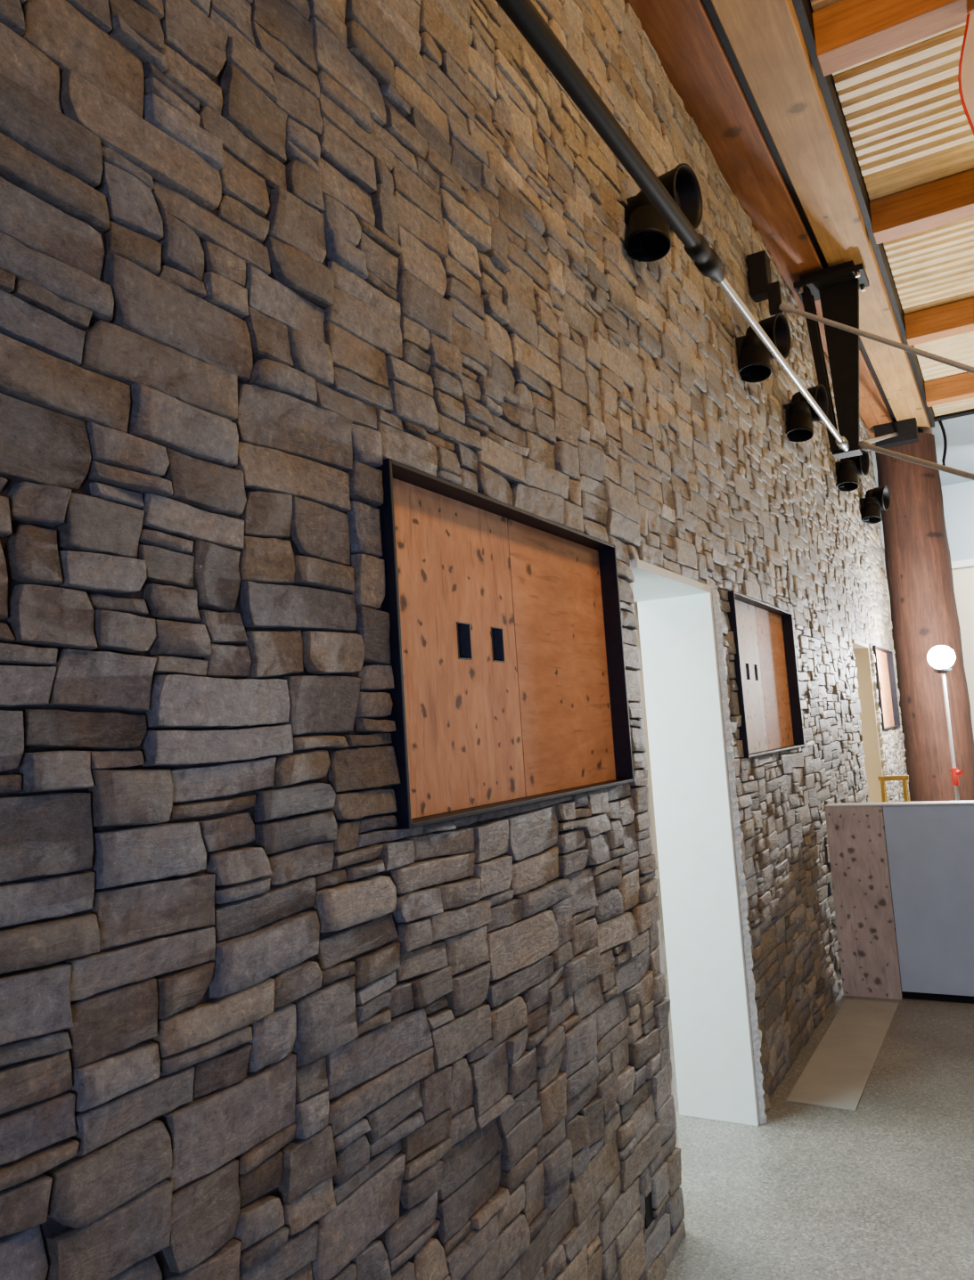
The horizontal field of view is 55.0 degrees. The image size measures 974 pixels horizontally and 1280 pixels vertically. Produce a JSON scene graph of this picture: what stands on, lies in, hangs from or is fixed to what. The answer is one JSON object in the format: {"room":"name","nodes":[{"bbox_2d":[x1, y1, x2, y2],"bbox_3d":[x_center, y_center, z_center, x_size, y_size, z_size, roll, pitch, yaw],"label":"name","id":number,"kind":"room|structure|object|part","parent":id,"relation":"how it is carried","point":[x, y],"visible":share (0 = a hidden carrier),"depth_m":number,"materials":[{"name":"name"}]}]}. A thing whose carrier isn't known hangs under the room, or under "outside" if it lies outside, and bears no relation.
{"room":"lobby","nodes":[
{"label":"lobby","id":0,"kind":"room"},
{"bbox_2d":[0,0,910,1279],"bbox_3d":[1.502,-0.242,5.247,0.318,4.555,10.584,-7,-7,29],"label":"wall","id":1,"kind":"structure","parent":0,"point":[256,256],"depth_m":1.73,"materials":[{"name":"stone"}]},
{"bbox_2d":[375,457,634,829],"bbox_3d":[0.054,0.043,2.454,0.172,0.750,1.235,-7,-7,29],"label":"wall cabinet","id":2,"kind":"object","parent":1,"relation":"attached to","point":[507,656],"visible":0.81,"depth_m":2.32,"materials":[{"name":"wood"}]},
{"bbox_2d":[644,1191,654,1229],"bbox_3d":[0.469,1.662,2.726,0.012,0.095,0.070,-7,-7,29],"label":"outlet box","id":3,"kind":"object","parent":1,"relation":"attached to","point":[648,1218],"visible":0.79,"depth_m":2.72,"materials":[{"name":"black paint"}]},
{"bbox_2d":[628,559,684,1225],"bbox_3d":[0.422,0.815,3.136,0.300,2.165,0.030,-7,-7,29],"label":"trim","id":4,"kind":"structure","parent":1,"relation":"attached to","point":[661,970],"depth_m":3.07,"materials":[{"name":"white paint"}]},
{"bbox_2d":[623,163,702,261],"bbox_3d":[0.651,-1.598,3.510,0.244,0.352,0.335,-7,-7,29],"label":"wall spotlight","id":5,"kind":"object","parent":1,"relation":"attached to","point":[648,239],"visible":0.62,"depth_m":3.49,"materials":[{"name":"black metal"}]},
{"bbox_2d":[630,558,709,602],"bbox_3d":[0.581,-0.221,3.621,0.322,0.030,0.850,-7,-7,29],"label":"trim","id":6,"kind":"structure","parent":1,"relation":"attached to","point":[651,582],"depth_m":3.63,"materials":[{"name":"white paint"}]},
{"bbox_2d":[636,586,758,1125],"bbox_3d":[0.867,0.864,3.894,0.322,2.165,0.030,-7,-7,29],"label":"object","id":7,"kind":"structure","parent":1,"relation":"attached to","point":[710,1016],"depth_m":3.87,"materials":[{"name":"white paint"}]},
{"bbox_2d":[710,586,766,1124],"bbox_3d":[1.031,0.851,3.872,0.070,2.165,0.105,-7,-7,29],"label":"trim","id":8,"kind":"structure","parent":1,"relation":"attached to","point":[756,1034],"depth_m":3.83,"materials":[{"name":"paint"}]},
{"bbox_2d":[624,0,893,445],"bbox_3d":[0.873,-2.724,4.437,0.545,0.278,14.250,-7,-7,29],"label":"roof beam","id":9,"kind":"structure","parent":1,"relation":"on","point":[686,42],"depth_m":4.78,"materials":[{"name":"brown wood"}]},
{"bbox_2d":[734,312,790,383],"bbox_3d":[1.441,-1.527,4.900,0.244,0.352,0.335,-7,-7,29],"label":"wall spotlight","id":10,"kind":"object","parent":1,"relation":"attached to","point":[753,356],"visible":0.83,"depth_m":4.87,"materials":[{"name":"black paint"}]},
{"bbox_2d":[746,250,782,315],"bbox_3d":[1.588,-2.006,5.314,0.164,0.380,0.120,-7,-7,29],"label":"anchor","id":11,"kind":"object","parent":1,"relation":"attached to","point":[762,288],"visible":0.98,"depth_m":5.28,"materials":[{"name":"black metal"}]},
{"bbox_2d":[778,302,973,374],"bbox_3d":[2.554,-1.137,4.304,2.416,1.771,0.045,-9,-8,44],"label":"rod","id":12,"kind":"object","parent":11,"relation":"attached to","point":[784,307],"visible":1,"depth_m":4.83,"materials":[{"name":"grey metal"}]},
{"bbox_2d":[726,590,804,758],"bbox_3d":[1.363,0.194,4.748,0.172,0.750,1.235,-7,-7,29],"label":"wall cabinet","id":13,"kind":"object","parent":1,"relation":"attached to","point":[766,679],"visible":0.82,"depth_m":4.79,"materials":[{"name":"wood"}]},
{"bbox_2d":[782,383,828,441],"bbox_3d":[1.989,-1.415,5.848,0.244,0.352,0.335,-7,-7,29],"label":"wall spotlight","id":14,"kind":"object","parent":1,"relation":"attached to","point":[799,415],"visible":0.91,"depth_m":5.81,"materials":[{"name":"black paint"}]},
{"bbox_2d":[834,448,869,491],"bbox_3d":[2.920,-1.368,7.493,0.244,0.352,0.335,-7,-7,29],"label":"wall spotlight","id":15,"kind":"object","parent":1,"relation":"attached to","point":[847,469],"visible":0.82,"depth_m":7.44,"materials":[{"name":"black paint"}]},
{"bbox_2d":[851,639,868,649],"bbox_3d":[2.924,0.048,7.727,0.322,0.030,0.760,-7,-7,29],"label":"trim","id":16,"kind":"structure","parent":1,"relation":"attached to","point":[856,644],"depth_m":7.67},
{"bbox_2d":[852,644,881,802],"bbox_3d":[3.188,1.130,7.961,0.322,2.165,0.030,-7,-7,29],"label":"trim","id":17,"kind":"structure","parent":1,"relation":"attached to","point":[872,761],"depth_m":7.94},
{"bbox_2d":[858,485,889,523],"bbox_3d":[3.591,-1.251,8.660,0.244,0.352,0.335,-7,-7,29],"label":"wall spotlight","id":18,"kind":"object","parent":1,"relation":"attached to","point":[876,499],"visible":1,"depth_m":8.62,"materials":[{"name":"black paint"}]},
{"bbox_2d":[868,644,888,802],"bbox_3d":[3.352,1.117,7.938,0.070,2.165,0.105,-7,-7,29],"label":"trim","id":19,"kind":"structure","parent":1,"relation":"attached to","point":[882,757],"depth_m":7.95,"materials":[{"name":"beige paint"}]},
{"bbox_2d":[872,644,900,729],"bbox_3d":[3.720,0.464,8.877,0.172,0.750,1.270,-7,-7,29],"label":"wall niche","id":20,"kind":"object","parent":1,"relation":"attached to","point":[885,684],"visible":0.62,"depth_m":9.13,"materials":[{"name":"wood"}]},
{"bbox_2d":[634,604,659,878],"bbox_3d":[0.644,0.802,8.229,0.100,3.200,16.000,-7,-7,29],"label":"wall","id":21,"kind":"structure","parent":0,"point":[635,606],"depth_m":9.94,"materials":[{"name":"white paint"}]},
{"bbox_2d":[657,878,973,1279],"bbox_3d":[3.592,1.974,5.317,11.200,0.100,21.000,-7,-7,29],"label":"floor","id":22,"kind":"structure","parent":0,"point":[881,1189],"depth_m":3.27,"materials":[{"name":"concrete"}]},
{"bbox_2d":[785,998,897,1110],"bbox_3d":[1.750,1.958,4.513,0.275,0.004,1.540,-7,-7,29],"label":"floor mat","id":23,"kind":"object","parent":22,"relation":"on","point":[837,1072],"visible":1,"depth_m":4.36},
{"bbox_2d":[877,774,909,802],"bbox_3d":[3.061,1.561,6.915,0.210,1.107,0.400,-7,-7,29],"label":"sawhorse","id":24,"kind":"object","parent":22,"relation":"on","point":[903,778],"visible":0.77,"depth_m":6.95,"materials":[{"name":"yellow wood"}]},
{"bbox_3d":[2.943,1.568,6.858,0.024,1.097,0.185,-7,-7,29],"label":"leg","id":25,"kind":"part","parent":24,"relation":"part of","materials":[{"name":"yellow wood"}]},
{"bbox_3d":[3.050,1.580,7.045,0.024,1.097,0.185,-7,-7,29],"label":"leg","id":26,"kind":"part","parent":24,"relation":"part of","materials":[{"name":"yellow wood"}]},
{"bbox_3d":[3.027,1.029,6.970,0.210,0.035,0.030,-7,-7,29],"label":"rail","id":27,"kind":"part","parent":24,"relation":"part of","materials":[{"name":"yellow wood"}]},
{"bbox_3d":[3.074,1.552,6.785,0.024,1.097,0.185,-7,-7,29],"label":"leg","id":28,"kind":"part","parent":24,"relation":"part of","materials":[{"name":"yellow wood"}]},
{"bbox_3d":[3.180,1.564,6.972,0.024,1.097,0.185,-7,-7,29],"label":"leg","id":29,"kind":"part","parent":24,"relation":"part of","materials":[{"name":"yellow wood"}]},
{"bbox_2d":[823,800,973,1003],"bbox_3d":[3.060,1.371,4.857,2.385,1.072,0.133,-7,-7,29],"label":"counter","id":30,"kind":"object","parent":22,"relation":"on","point":[902,872],"depth_m":5.20,"materials":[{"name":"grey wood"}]},
{"bbox_3d":[2.134,1.484,5.315,0.310,1.060,0.018,-7,-7,29],"label":"plywood panel","id":31,"kind":"part","parent":30,"relation":"part of","materials":[{"name":"brown wood"}]},
{"bbox_3d":[3.160,1.336,4.743,2.052,1.015,0.016,-7,-7,29],"label":"panel","id":32,"kind":"part","parent":30,"relation":"part of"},
{"bbox_2d":[872,417,973,801],"bbox_3d":[4.620,0.025,9.846,0.720,4.558,0.930,-7,-7,29],"label":"column","id":33,"kind":"structure","parent":22,"relation":"on","point":[923,608],"depth_m":9.71,"materials":[{"name":"brown wood"}]},
{"bbox_2d":[710,0,931,433],"bbox_3d":[1.261,-2.771,4.219,0.270,0.278,14.250,-7,-7,29],"label":"roof beam","id":34,"kind":"structure","parent":33,"relation":"on","point":[765,37],"depth_m":4.98,"materials":[{"name":"beige wood"}]},
{"bbox_2d":[702,0,828,268],"bbox_3d":[1.560,-2.532,5.016,0.036,0.101,2.861,-7,-7,29],"label":"plate","id":35,"kind":"object","parent":34,"relation":"attached to","point":[720,31],"depth_m":4.71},
{"bbox_2d":[792,260,869,459],"bbox_3d":[2.364,-1.858,6.268,0.440,1.259,0.300,-7,-7,29],"label":"bracket","id":36,"kind":"object","parent":34,"relation":"attached to","point":[836,287],"visible":0.98,"depth_m":6.24,"materials":[{"name":"black metal"}]},
{"bbox_2d":[495,0,848,450],"bbox_3d":[0.028,-1.439,2.045,0.082,0.247,9.411,-7,-7,29],"label":"rod","id":37,"kind":"object","parent":36,"relation":"attached to","point":[523,14],"visible":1,"depth_m":2.69,"materials":[{"name":"black paint"}]},
{"bbox_3d":[1.560,-1.324,4.743,0.034,0.090,2.821,-7,-7,29],"label":"steel rod","id":38,"kind":"part","parent":37,"relation":"part of","materials":[{"name":"silver metal"}]},
{"bbox_3d":[2.406,-1.823,6.242,0.250,1.140,0.050,-7,-7,29],"label":"gusset plate","id":39,"kind":"part","parent":36,"relation":"part of","materials":[{"name":"black metal"}]},
{"bbox_2d":[790,0,934,427],"bbox_3d":[1.391,-2.837,4.149,0.036,0.178,14.250,-7,-7,29],"label":"steel angle","id":40,"kind":"object","parent":34,"relation":"attached to","point":[803,9],"visible":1,"depth_m":5.35,"materials":[{"name":"grey metal"}]},
{"bbox_2d":[858,336,896,422],"bbox_3d":[3.565,-2.302,8.529,0.036,0.101,2.582,-7,-7,29],"label":"plate","id":41,"kind":"object","parent":34,"relation":"attached to","point":[860,345],"depth_m":8.51,"materials":[{"name":"black metal"}]},
{"bbox_2d":[864,432,897,443],"bbox_3d":[3.330,-1.711,7.973,0.036,1.084,3.760,-7,-7,29],"label":"rod","id":42,"kind":"object","parent":33,"relation":"attached to","point":[879,438],"visible":0.6,"depth_m":8.12,"materials":[{"name":"silver metal"}]},
{"bbox_2d":[927,645,963,800],"bbox_3d":[4.307,1.111,8.455,0.688,2.153,0.739,-7,-7,29],"label":"work lamp","id":43,"kind":"object","parent":22,"relation":"on","point":[941,657],"visible":0.82,"depth_m":8.49,"materials":[{"name":"grey metal"}]},
{"bbox_3d":[4.161,0.159,8.571,0.230,0.220,0.230,-7,-7,29],"label":"bulb globe","id":44,"kind":"part","parent":43,"relation":"part of"},
{"bbox_3d":[4.234,1.188,8.384,0.044,0.044,0.072,-4,-6,5],"label":"knob","id":45,"kind":"part","parent":43,"relation":"part of","materials":[{"name":"red plastic"}]},
{"bbox_2d":[808,0,973,416],"bbox_3d":[3.861,-3.234,2.933,7.300,0.120,14.541,-7,-7,29],"label":"ceiling","id":46,"kind":"structure","parent":0,"point":[908,126],"depth_m":5.42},
{"bbox_2d":[811,0,973,76],"bbox_3d":[4.314,-3.108,2.793,6.406,0.213,0.170,-7,-7,29],"label":"ceiling beam","id":47,"kind":"structure","parent":46,"relation":"attached to","point":[847,33],"depth_m":4.18,"materials":[{"name":"brown wood"}]},
{"bbox_2d":[957,10,973,135],"bbox_3d":[2.379,-2.301,3.844,0.767,0.922,0.060,-7,-7,29],"label":"pendant lamp","id":48,"kind":"object","parent":47,"relation":"hanging from","point":[966,64],"visible":1,"depth_m":4.05,"materials":[{"name":"beige fabric"}]},
{"bbox_2d":[869,169,973,244],"bbox_3d":[5.239,-3.002,4.414,6.406,0.213,0.170,-7,-7,29],"label":"ceiling beam","id":49,"kind":"structure","parent":46,"relation":"attached to","point":[949,199],"depth_m":5.77,"materials":[{"name":"brown wood"}]},
{"bbox_2d":[903,297,973,345],"bbox_3d":[6.229,-2.889,6.148,6.406,0.213,0.170,-7,-7,29],"label":"beam","id":50,"kind":"structure","parent":46,"relation":"attached to","point":[955,318],"depth_m":7.53,"materials":[{"name":"brown wood"}]},
{"bbox_2d":[937,420,946,465],"bbox_3d":[5.035,-2.210,10.418,0.155,0.590,0.032,-7,-7,29],"label":"hanging cable","id":51,"kind":"object","parent":46,"relation":"hanging from","point":[940,421],"visible":0.85,"depth_m":10.38,"materials":[{"name":"black rubber"}]},
{"bbox_2d":[923,372,973,407],"bbox_3d":[7.144,-2.784,7.753,6.406,0.213,0.170,-7,-7,29],"label":"roof beam","id":52,"kind":"structure","parent":46,"relation":"attached to","point":[959,387],"depth_m":9.15,"materials":[{"name":"brown wood"}]},
{"bbox_2d":[933,408,973,422],"bbox_3d":[6.032,-2.588,9.828,3.400,0.058,0.060,-7,-7,29],"label":"conduit","id":53,"kind":"object","parent":46,"relation":"attached to","point":[970,411],"visible":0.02,"depth_m":10.30,"materials":[{"name":"metal"}]},
{"bbox_2d":[859,441,973,480],"bbox_3d":[2.658,-0.758,4.693,0.054,1.392,2.794,-3,-6,-6],"label":"rod","id":54,"kind":"object","parent":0,"point":[863,445],"visible":1,"depth_m":5.51,"materials":[{"name":"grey metal"}]},
{"bbox_2d":[871,414,973,487],"bbox_3d":[6.783,-2.587,11.982,11.200,0.100,4.200,-7,-7,29],"label":"ceiling","id":55,"kind":"structure","parent":0,"point":[959,430],"depth_m":12.06,"materials":[{"name":"white paint"}]},
{"bbox_2d":[880,481,973,737],"bbox_3d":[7.909,-0.143,13.452,11.200,5.200,0.260,-7,-7,29],"label":"wall","id":56,"kind":"structure","parent":0,"point":[957,499],"depth_m":13.90,"materials":[{"name":"white paint"}]}
]}

